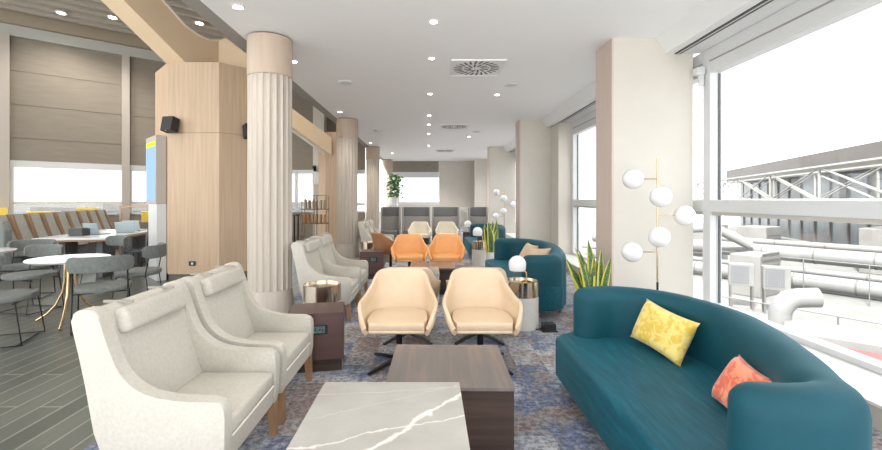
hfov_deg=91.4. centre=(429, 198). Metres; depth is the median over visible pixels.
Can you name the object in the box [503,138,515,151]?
trim
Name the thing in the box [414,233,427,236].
seat cushion
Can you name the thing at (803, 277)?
guard rail
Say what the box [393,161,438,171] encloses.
blind
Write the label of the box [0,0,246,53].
ceiling
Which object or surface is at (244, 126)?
wall speaker
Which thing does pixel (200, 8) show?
trim
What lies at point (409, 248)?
tub chair
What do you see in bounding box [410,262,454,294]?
coffee table
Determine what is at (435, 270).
marble coffee table
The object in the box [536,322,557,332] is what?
box
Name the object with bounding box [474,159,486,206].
wall pillar
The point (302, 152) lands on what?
wall
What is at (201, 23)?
recessed light
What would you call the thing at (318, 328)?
socket
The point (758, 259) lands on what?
box
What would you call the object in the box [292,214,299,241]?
table
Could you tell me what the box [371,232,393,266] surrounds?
tub chair
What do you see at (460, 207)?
glass screen
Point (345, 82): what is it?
ceiling detector
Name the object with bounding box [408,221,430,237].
tub chair
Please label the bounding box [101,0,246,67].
ceiling beam
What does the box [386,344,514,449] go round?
coffee table
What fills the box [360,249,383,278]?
side table
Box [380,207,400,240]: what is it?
booth seat
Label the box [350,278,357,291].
seat cushion
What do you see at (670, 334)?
cushion
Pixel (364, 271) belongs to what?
seat cushion
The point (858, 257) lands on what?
duct
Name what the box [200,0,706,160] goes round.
ceiling
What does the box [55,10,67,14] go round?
recessed light
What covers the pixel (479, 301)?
tub chair
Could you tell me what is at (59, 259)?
round table
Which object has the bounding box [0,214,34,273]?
seat
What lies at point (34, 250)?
dining chair
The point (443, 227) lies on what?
tub chair
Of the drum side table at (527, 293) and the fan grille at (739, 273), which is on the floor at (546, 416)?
the drum side table at (527, 293)
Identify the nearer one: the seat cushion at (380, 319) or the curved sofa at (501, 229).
the seat cushion at (380, 319)
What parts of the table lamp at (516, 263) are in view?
lamp shade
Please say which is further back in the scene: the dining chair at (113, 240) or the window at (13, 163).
the window at (13, 163)
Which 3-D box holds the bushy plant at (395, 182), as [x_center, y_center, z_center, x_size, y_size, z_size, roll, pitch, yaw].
[-1.565,0.161,18.997,1.028,2.571,0.862,0,0,-44]
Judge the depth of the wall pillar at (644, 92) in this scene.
5.23 m
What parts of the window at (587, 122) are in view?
sill, rail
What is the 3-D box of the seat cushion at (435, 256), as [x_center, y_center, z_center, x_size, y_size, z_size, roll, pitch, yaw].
[0.296,1.036,7.695,0.495,0.077,0.508,0,0,4]
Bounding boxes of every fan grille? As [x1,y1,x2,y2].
[731,265,748,284]
[765,268,784,288]
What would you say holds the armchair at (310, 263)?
on the floor at (546, 416)
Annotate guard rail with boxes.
[702,249,881,306]
[722,296,881,324]
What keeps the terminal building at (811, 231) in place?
on the roof
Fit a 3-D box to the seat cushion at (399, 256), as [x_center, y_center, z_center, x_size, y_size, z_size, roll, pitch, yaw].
[-0.366,1.036,7.695,0.495,0.077,0.508,0,0,-4]
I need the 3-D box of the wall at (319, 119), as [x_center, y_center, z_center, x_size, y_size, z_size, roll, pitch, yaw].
[-4.020,-1.150,15.700,0.400,5.200,0.400,0,0,0]
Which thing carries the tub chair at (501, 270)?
on the floor at (546, 416)
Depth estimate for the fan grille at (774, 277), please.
18.39 m
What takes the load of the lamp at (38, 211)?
on the floor at (44, 402)
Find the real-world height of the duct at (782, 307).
2.370 m
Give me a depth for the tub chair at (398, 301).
3.87 m
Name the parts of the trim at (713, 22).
track rail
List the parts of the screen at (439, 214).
wing panel, screen panel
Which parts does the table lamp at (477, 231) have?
lamp shade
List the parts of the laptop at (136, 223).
lid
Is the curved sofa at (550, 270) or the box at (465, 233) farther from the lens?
the box at (465, 233)
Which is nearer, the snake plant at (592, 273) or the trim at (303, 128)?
the snake plant at (592, 273)
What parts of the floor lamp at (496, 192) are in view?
lamp shade, lamp shade, lamp shade, lamp shade, lamp shade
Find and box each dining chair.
[0,239,56,298]
[0,244,63,315]
[0,260,45,347]
[66,254,133,335]
[80,235,128,283]
[111,242,165,299]
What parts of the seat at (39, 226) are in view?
rail, rail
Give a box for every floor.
[0,237,360,449]
[84,227,881,449]
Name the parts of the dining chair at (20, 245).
seat, backrest, sled leg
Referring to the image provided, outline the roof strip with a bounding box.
[844,347,881,360]
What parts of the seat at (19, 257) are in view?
rail, seat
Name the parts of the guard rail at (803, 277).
post, post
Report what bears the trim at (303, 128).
attached to the wall at (327, 163)
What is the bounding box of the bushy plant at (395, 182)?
[385,174,405,206]
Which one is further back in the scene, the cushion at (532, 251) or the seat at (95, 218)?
the seat at (95, 218)
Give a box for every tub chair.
[358,268,437,375]
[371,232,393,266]
[383,267,440,344]
[391,234,427,266]
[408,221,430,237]
[428,234,464,261]
[435,221,458,234]
[442,268,522,375]
[446,267,508,344]
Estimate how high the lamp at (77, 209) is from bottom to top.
1.176 m
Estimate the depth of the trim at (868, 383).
3.10 m
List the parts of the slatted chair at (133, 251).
seat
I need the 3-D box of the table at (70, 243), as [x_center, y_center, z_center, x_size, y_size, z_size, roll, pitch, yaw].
[-6.580,1.068,8.750,1.260,0.756,2.320,0,0,-12]
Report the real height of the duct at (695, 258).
0.350 m
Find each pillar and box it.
[155,62,246,280]
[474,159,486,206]
[487,147,514,232]
[516,119,550,242]
[596,38,692,296]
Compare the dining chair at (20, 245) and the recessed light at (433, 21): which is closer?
the recessed light at (433, 21)
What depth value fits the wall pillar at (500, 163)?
16.10 m
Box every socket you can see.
[189,261,195,265]
[314,326,324,332]
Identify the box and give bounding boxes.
[68,228,89,235]
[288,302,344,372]
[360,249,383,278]
[463,231,469,249]
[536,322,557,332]
[693,223,727,259]
[730,251,779,297]
[737,225,780,261]
[859,226,881,274]
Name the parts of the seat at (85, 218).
rail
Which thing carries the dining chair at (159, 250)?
on the floor at (44, 402)
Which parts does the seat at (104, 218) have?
rail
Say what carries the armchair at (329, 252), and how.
on the floor at (546, 416)
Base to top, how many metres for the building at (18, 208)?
4.000 m
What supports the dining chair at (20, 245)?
on the floor at (44, 402)
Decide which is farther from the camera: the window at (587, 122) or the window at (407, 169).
the window at (407, 169)
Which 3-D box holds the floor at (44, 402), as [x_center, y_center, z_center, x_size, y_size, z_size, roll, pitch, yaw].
[-8.500,1.500,10.000,13.000,0.100,26.000,0,0,0]
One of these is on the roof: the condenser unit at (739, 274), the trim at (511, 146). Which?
the condenser unit at (739, 274)
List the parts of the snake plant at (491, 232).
plant pot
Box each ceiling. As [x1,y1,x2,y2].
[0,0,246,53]
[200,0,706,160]
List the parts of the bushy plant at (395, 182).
plant pot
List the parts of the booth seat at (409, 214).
wing panel, screen panel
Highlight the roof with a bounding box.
[515,223,881,330]
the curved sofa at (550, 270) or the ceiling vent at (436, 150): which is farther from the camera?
the ceiling vent at (436, 150)
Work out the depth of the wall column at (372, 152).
15.99 m
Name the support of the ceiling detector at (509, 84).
attached to the ceiling at (549, 47)
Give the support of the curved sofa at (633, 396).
on the floor at (546, 416)
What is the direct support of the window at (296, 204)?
in the wall at (302, 152)
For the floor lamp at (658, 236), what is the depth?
4.22 m
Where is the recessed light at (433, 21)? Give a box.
[428,19,438,23]
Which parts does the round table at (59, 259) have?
leg, leg, leg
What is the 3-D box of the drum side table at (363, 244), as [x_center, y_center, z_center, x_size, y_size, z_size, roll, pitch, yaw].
[-1.330,1.183,9.250,0.340,0.526,0.340,0,0,0]
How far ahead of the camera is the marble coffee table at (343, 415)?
1.98 m
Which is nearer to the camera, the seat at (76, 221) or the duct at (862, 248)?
the seat at (76, 221)
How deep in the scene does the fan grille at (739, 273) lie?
19.30 m
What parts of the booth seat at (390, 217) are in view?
wing panel, bench seat, screen panel, wing panel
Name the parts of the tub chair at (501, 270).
leg, leg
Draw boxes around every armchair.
[71,280,279,449]
[177,262,313,423]
[291,237,359,320]
[312,232,367,298]
[358,220,390,262]
[364,218,393,240]
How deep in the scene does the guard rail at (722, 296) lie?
12.91 m
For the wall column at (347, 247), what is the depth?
10.39 m
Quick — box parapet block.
[783,318,881,353]
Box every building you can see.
[14,202,312,213]
[727,141,881,244]
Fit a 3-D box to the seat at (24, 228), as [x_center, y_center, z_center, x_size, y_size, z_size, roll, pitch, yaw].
[-8.200,0.873,8.781,0.700,1.146,0.360,0,0,-6]
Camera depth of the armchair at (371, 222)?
11.10 m
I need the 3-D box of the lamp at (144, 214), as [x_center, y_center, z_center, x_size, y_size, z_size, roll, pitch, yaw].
[-9.059,0.917,13.905,0.435,1.058,0.280,0,0,-40]
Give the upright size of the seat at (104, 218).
1.146 m
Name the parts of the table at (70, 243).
leg, leg, leg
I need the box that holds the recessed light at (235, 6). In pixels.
[231,4,244,9]
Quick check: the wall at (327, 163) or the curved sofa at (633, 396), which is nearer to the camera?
the curved sofa at (633, 396)
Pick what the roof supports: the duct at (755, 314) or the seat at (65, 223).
the duct at (755, 314)
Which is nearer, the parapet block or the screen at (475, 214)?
the parapet block
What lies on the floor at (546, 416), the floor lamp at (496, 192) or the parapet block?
the floor lamp at (496, 192)
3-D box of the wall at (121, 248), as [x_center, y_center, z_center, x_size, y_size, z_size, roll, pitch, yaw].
[-7.000,0.808,10.900,1.540,1.276,0.041,0,0,-12]
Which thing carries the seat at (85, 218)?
on the floor at (44, 402)
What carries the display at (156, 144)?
on the floor at (44, 402)
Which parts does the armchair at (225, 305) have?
backrest, armrest, armrest, leg, seat, leg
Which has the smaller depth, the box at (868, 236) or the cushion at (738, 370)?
the cushion at (738, 370)
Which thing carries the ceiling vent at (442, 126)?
in the ceiling at (549, 47)
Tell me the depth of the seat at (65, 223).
10.35 m
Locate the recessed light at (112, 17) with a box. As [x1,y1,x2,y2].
[107,15,117,19]
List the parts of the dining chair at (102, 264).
sled leg, backrest, seat, sled leg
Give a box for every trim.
[181,0,382,159]
[292,109,331,154]
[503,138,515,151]
[506,232,881,431]
[541,81,595,126]
[656,0,797,54]
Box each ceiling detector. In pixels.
[338,80,352,84]
[504,82,517,86]
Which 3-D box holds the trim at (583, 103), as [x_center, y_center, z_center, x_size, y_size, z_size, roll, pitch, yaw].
[3.090,-1.858,8.165,0.700,0.204,4.870,0,0,0]
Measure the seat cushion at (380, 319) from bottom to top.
0.077 m
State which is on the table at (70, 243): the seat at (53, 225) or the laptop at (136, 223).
the laptop at (136, 223)
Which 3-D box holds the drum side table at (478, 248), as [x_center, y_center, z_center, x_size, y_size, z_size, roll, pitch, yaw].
[1.090,1.183,9.380,0.360,0.526,0.360,0,0,0]
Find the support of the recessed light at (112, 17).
in the ceiling at (93, 13)
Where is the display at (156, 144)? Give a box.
[146,135,165,280]
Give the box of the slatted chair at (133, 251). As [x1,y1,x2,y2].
[123,228,147,267]
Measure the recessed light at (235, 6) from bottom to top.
0.012 m
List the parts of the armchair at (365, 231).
armrest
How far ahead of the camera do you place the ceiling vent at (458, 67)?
6.37 m
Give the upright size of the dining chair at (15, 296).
0.828 m
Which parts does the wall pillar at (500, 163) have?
panel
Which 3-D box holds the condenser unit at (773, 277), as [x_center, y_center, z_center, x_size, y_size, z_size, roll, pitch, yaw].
[14.948,3.930,18.590,0.936,2.039,0.540,0,0,28]
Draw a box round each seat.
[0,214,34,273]
[0,221,11,280]
[6,213,49,269]
[23,213,58,265]
[38,212,63,243]
[51,211,87,253]
[63,211,95,253]
[75,210,92,222]
[84,210,103,229]
[94,209,118,248]
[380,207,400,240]
[402,207,429,243]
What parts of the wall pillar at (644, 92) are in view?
panel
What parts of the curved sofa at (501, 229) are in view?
seat, curved backrest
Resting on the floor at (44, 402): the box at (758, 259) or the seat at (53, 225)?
the seat at (53, 225)
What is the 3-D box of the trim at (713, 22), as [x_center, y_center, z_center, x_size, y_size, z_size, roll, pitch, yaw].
[3.090,-1.858,1.115,0.700,0.204,8.230,0,0,0]
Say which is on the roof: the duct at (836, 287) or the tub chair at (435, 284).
the duct at (836, 287)
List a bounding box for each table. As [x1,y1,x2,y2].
[0,247,16,253]
[23,254,110,330]
[32,229,146,278]
[286,382,469,449]
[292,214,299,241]
[303,280,340,302]
[360,241,374,250]
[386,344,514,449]
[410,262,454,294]
[427,267,439,302]
[472,240,485,266]
[507,277,538,330]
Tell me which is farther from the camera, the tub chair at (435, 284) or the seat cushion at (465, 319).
the tub chair at (435, 284)
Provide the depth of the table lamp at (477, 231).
9.33 m
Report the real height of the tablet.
0.440 m
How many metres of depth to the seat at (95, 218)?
11.97 m
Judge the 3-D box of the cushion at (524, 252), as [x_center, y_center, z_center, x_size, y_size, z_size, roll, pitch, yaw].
[1.500,0.850,6.620,0.216,0.312,0.480,0,0,-6]
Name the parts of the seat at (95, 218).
rail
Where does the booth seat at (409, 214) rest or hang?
on the floor at (546, 416)
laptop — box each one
[82,223,110,233]
[114,222,137,232]
[122,221,146,230]
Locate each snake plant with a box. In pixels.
[484,220,497,259]
[566,240,611,290]
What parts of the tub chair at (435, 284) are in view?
leg, leg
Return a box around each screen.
[432,207,458,239]
[460,207,467,237]
[468,207,487,230]
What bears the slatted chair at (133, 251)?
on the floor at (44, 402)
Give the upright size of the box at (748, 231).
2.800 m
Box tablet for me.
[312,172,318,183]
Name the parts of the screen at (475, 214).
wing panel, screen panel, wing panel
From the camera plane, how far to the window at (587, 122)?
9.98 m
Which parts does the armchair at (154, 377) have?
armrest, backrest, armrest, seat, leg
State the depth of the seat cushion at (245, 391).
2.39 m
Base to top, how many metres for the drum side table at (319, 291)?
0.561 m
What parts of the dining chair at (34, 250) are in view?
sled leg, seat, backrest, sled leg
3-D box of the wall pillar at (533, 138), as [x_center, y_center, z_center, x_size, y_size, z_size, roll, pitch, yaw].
[2.700,-0.255,10.844,1.000,3.410,0.512,0,0,0]
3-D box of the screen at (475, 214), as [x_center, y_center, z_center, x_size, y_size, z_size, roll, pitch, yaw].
[1.560,0.853,13.797,0.630,1.186,0.595,0,0,0]
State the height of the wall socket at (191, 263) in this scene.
0.080 m
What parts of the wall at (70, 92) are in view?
wall post, cornice, wall post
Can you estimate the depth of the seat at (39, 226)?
9.31 m
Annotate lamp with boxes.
[0,208,7,214]
[27,211,60,212]
[76,208,97,210]
[141,211,147,219]
[464,221,470,227]
[473,227,484,241]
[493,186,515,225]
[509,256,530,282]
[621,158,695,289]
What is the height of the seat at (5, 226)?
1.046 m
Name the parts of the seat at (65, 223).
rail, rail, seat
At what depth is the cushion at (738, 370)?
2.07 m
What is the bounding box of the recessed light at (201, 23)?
[195,21,204,25]
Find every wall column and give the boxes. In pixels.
[247,31,293,312]
[336,118,358,258]
[366,146,379,232]
[382,159,392,206]
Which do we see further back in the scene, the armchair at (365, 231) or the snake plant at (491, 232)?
the armchair at (365, 231)
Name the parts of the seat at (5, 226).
seat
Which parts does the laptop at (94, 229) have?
lid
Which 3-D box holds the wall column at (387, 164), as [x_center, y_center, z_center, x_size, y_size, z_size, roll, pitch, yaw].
[-2.120,-0.255,21.400,0.560,3.410,0.560,0,0,0]
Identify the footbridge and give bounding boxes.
[696,157,881,199]
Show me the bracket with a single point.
(698, 71)
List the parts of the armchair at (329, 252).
backrest, armrest, seat, leg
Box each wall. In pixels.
[0,8,166,228]
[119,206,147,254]
[292,89,364,236]
[313,106,326,234]
[319,132,336,243]
[398,161,473,226]
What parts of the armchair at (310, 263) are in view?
backrest, armrest, armrest, leg, seat, leg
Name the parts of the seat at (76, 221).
rail, seat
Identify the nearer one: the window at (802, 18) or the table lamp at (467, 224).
the window at (802, 18)
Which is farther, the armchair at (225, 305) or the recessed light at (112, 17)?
the recessed light at (112, 17)
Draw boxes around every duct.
[579,247,881,298]
[582,244,881,282]
[592,231,881,269]
[693,223,752,248]
[722,237,881,252]
[744,311,767,319]
[768,288,823,324]
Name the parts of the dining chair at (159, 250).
sled leg, seat, backrest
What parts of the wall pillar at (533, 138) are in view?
panel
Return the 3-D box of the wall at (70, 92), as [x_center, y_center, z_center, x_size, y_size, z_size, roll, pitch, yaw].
[-11.104,-2.175,12.792,10.670,7.250,0.600,0,0,-40]
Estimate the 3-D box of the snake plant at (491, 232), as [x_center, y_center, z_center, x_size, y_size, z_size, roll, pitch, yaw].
[1.257,0.929,8.845,0.313,1.034,0.229,0,0,0]
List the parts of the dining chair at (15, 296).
sled leg, seat, sled leg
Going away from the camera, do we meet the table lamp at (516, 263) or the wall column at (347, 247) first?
the table lamp at (516, 263)
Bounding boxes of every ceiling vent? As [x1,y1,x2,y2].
[435,149,454,151]
[439,124,469,128]
[449,59,506,76]
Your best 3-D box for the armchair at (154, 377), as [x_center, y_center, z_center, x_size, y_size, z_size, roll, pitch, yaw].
[-1.288,0.976,2.325,0.700,0.940,0.726,0,0,0]
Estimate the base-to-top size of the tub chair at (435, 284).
0.784 m
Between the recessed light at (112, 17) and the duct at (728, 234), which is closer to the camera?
the recessed light at (112, 17)
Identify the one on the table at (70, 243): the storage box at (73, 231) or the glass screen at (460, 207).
the storage box at (73, 231)
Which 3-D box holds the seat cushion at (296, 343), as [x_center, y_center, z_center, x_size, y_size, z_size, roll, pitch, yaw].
[-1.169,1.090,3.105,0.445,0.090,0.570,0,0,0]
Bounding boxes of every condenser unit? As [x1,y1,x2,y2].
[728,262,754,309]
[761,265,790,313]
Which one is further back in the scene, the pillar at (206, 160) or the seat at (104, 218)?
the seat at (104, 218)
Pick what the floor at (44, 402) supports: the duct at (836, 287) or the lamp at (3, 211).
the lamp at (3, 211)
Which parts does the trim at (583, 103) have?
soffit panel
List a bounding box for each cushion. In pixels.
[175,372,272,432]
[246,332,308,367]
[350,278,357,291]
[361,269,366,279]
[368,307,426,332]
[396,253,423,260]
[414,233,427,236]
[432,253,459,260]
[453,307,512,331]
[519,243,537,256]
[528,247,550,254]
[630,299,699,366]
[712,355,771,407]
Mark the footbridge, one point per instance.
(819, 172)
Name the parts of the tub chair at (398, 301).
leg, leg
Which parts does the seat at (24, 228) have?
rail, rail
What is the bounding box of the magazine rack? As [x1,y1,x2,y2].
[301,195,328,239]
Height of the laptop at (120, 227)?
0.220 m
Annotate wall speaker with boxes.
[160,116,179,132]
[242,123,246,138]
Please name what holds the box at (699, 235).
on the roof
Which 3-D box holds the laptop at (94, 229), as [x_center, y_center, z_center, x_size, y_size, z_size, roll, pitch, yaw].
[-6.557,0.578,8.461,0.340,0.220,0.318,0,0,10]
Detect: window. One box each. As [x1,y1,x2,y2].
[10,160,145,215]
[292,170,364,211]
[393,161,438,204]
[551,52,702,299]
[703,0,881,374]
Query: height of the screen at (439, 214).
1.186 m
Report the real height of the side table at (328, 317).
0.496 m
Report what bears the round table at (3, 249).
on the floor at (44, 402)
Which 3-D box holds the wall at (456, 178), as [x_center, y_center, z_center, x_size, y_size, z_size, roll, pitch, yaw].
[0.530,-0.255,22.400,5.940,3.410,0.200,0,0,0]
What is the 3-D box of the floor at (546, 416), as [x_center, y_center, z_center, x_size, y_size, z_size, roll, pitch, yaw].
[0.400,1.498,10.000,4.800,0.104,26.000,0,0,0]
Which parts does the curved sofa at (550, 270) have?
seat, curved backrest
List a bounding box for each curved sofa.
[464,223,505,255]
[485,238,565,312]
[556,286,871,449]
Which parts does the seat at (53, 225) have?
rail, rail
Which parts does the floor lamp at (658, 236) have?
lamp shade, lamp shade, lamp shade, lamp shade, lamp shade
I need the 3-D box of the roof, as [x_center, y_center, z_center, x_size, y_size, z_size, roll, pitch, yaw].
[47.100,5.150,30.000,85.800,0.400,120.000,0,0,0]
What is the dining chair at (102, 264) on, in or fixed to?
on the floor at (44, 402)
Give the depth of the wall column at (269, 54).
5.06 m
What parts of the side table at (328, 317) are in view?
socket panel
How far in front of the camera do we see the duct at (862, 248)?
26.63 m
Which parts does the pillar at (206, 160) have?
skirting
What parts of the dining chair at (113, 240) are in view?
backrest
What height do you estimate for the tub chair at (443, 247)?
0.784 m
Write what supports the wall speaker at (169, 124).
attached to the pillar at (206, 160)
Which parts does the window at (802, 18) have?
rail, sill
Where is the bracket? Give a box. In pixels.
[693,67,704,86]
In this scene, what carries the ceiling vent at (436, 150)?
in the ceiling at (549, 47)
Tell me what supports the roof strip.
on the roof

